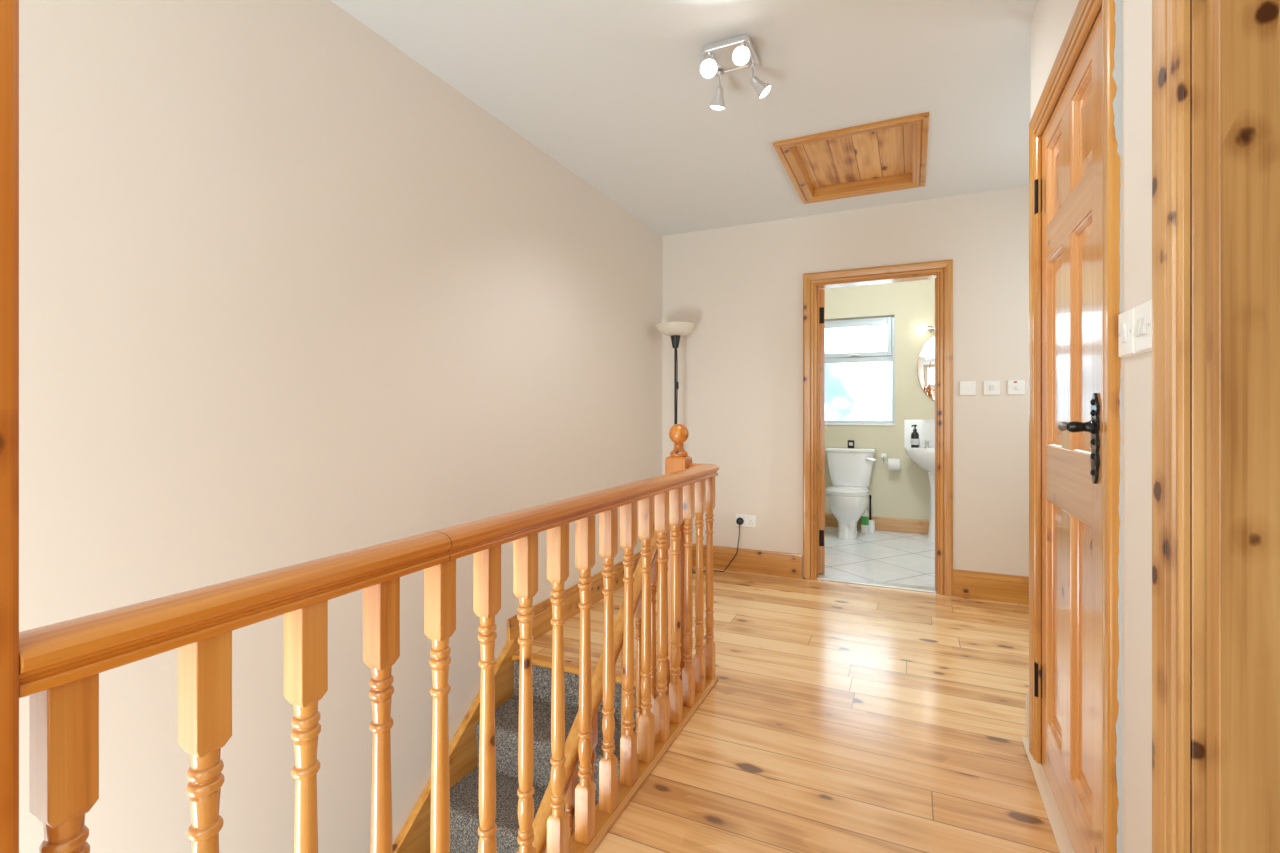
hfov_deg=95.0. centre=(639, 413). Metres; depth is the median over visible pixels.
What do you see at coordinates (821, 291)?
door
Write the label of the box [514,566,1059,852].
floor
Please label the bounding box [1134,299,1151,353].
light switch
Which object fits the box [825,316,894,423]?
window
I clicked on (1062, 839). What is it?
threshold
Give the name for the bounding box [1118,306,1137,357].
light switch
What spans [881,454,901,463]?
holder
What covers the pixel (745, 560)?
baseboard
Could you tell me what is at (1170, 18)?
door frame
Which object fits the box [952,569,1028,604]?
baseboard
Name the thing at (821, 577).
threshold
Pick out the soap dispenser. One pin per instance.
(914, 435)
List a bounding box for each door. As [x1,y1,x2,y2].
[819,289,824,573]
[1034,9,1101,852]
[1207,0,1279,852]
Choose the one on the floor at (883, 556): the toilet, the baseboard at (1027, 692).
the toilet
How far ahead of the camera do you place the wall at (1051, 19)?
1.06 m
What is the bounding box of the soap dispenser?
[911,425,918,447]
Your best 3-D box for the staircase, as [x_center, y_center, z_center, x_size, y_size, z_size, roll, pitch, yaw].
[-0.884,2.490,1.077,0.898,2.886,3.310,0,0,25]
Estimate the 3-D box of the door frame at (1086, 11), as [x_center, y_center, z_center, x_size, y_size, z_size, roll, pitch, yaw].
[1.106,0.080,1.532,0.021,2.070,0.865,0,0,25]
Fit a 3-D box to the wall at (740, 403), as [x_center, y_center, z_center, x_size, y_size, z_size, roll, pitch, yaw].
[1.574,-0.095,3.812,3.055,2.480,0.100,0,0,25]
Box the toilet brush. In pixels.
[869,495,874,531]
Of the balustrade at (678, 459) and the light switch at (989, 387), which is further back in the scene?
the light switch at (989, 387)
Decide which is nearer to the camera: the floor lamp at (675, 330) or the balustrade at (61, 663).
the balustrade at (61, 663)
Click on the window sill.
(863, 424)
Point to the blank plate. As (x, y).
(965, 387)
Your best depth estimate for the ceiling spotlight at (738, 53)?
2.14 m
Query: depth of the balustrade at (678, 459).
2.09 m
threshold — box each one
[816,575,936,592]
[1021,737,1073,852]
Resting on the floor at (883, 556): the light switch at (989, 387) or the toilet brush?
the toilet brush
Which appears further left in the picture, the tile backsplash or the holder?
the holder
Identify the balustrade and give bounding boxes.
[19,463,718,852]
[532,424,691,852]
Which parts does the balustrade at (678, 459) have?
stair handrail, newel post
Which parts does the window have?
pane, sash, pane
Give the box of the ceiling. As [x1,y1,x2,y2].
[330,0,1037,235]
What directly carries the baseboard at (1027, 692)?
attached to the wall at (1051, 19)
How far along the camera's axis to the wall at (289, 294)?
1.74 m
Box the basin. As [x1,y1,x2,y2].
[905,440,934,540]
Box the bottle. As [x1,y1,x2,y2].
[861,510,868,532]
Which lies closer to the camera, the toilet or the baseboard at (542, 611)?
the baseboard at (542, 611)
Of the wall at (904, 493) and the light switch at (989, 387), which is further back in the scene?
the wall at (904, 493)
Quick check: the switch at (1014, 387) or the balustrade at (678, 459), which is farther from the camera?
the switch at (1014, 387)
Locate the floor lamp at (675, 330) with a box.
[656,322,694,571]
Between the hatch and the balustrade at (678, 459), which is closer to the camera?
the balustrade at (678, 459)
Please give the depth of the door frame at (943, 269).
3.69 m
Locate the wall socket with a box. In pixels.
[736,514,755,527]
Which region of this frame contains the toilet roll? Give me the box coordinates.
[888,458,899,469]
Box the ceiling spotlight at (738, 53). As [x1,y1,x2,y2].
[700,34,770,109]
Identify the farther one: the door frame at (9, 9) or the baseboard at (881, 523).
the baseboard at (881, 523)
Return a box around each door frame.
[0,0,18,852]
[803,259,952,595]
[1029,0,1121,852]
[1152,0,1206,852]
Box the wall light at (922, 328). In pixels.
[919,326,934,331]
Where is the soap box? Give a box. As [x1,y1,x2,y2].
[848,440,854,447]
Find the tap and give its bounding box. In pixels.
[924,440,930,447]
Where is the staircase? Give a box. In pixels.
[393,639,671,852]
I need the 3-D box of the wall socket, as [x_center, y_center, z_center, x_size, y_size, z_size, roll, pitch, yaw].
[0.747,0.758,4.133,0.146,0.086,0.013,0,0,25]
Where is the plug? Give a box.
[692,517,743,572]
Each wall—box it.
[19,0,661,852]
[662,186,1028,577]
[825,279,934,519]
[1031,0,1151,852]
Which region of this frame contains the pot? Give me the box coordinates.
[869,520,874,531]
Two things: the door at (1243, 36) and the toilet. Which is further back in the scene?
the toilet
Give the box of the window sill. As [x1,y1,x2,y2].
[825,423,894,425]
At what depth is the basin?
5.13 m
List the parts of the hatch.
hatch panel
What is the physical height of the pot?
0.112 m
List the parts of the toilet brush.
handle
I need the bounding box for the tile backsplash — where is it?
[904,420,934,446]
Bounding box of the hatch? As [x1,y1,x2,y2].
[773,112,928,203]
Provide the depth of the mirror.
5.37 m
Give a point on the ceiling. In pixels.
(615, 92)
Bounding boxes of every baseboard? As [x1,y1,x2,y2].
[507,552,640,651]
[692,544,801,577]
[825,513,929,533]
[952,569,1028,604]
[1026,691,1028,736]
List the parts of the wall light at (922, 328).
bulb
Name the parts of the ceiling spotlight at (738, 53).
bulb, spot arm, bulb, spot arm, plate, bulb, spot arm, bulb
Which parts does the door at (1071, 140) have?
panel, panel, panel, handle, panel, panel, panel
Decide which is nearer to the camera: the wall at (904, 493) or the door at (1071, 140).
the door at (1071, 140)
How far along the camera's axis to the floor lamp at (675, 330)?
4.11 m
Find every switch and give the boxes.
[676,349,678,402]
[983,381,999,394]
[1007,380,1024,394]
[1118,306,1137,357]
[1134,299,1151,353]
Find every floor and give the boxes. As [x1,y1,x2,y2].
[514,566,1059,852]
[819,526,934,586]
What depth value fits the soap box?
5.55 m
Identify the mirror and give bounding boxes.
[917,336,934,400]
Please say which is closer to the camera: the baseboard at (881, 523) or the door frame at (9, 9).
the door frame at (9, 9)
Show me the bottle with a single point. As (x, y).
(865, 517)
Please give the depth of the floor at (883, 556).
4.54 m
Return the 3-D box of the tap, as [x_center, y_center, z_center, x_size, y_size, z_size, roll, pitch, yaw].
[2.593,0.276,5.289,0.056,0.070,0.111,0,0,25]
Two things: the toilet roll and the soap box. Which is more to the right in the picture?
the toilet roll
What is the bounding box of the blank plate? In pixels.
[959,381,975,394]
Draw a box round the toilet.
[825,447,876,539]

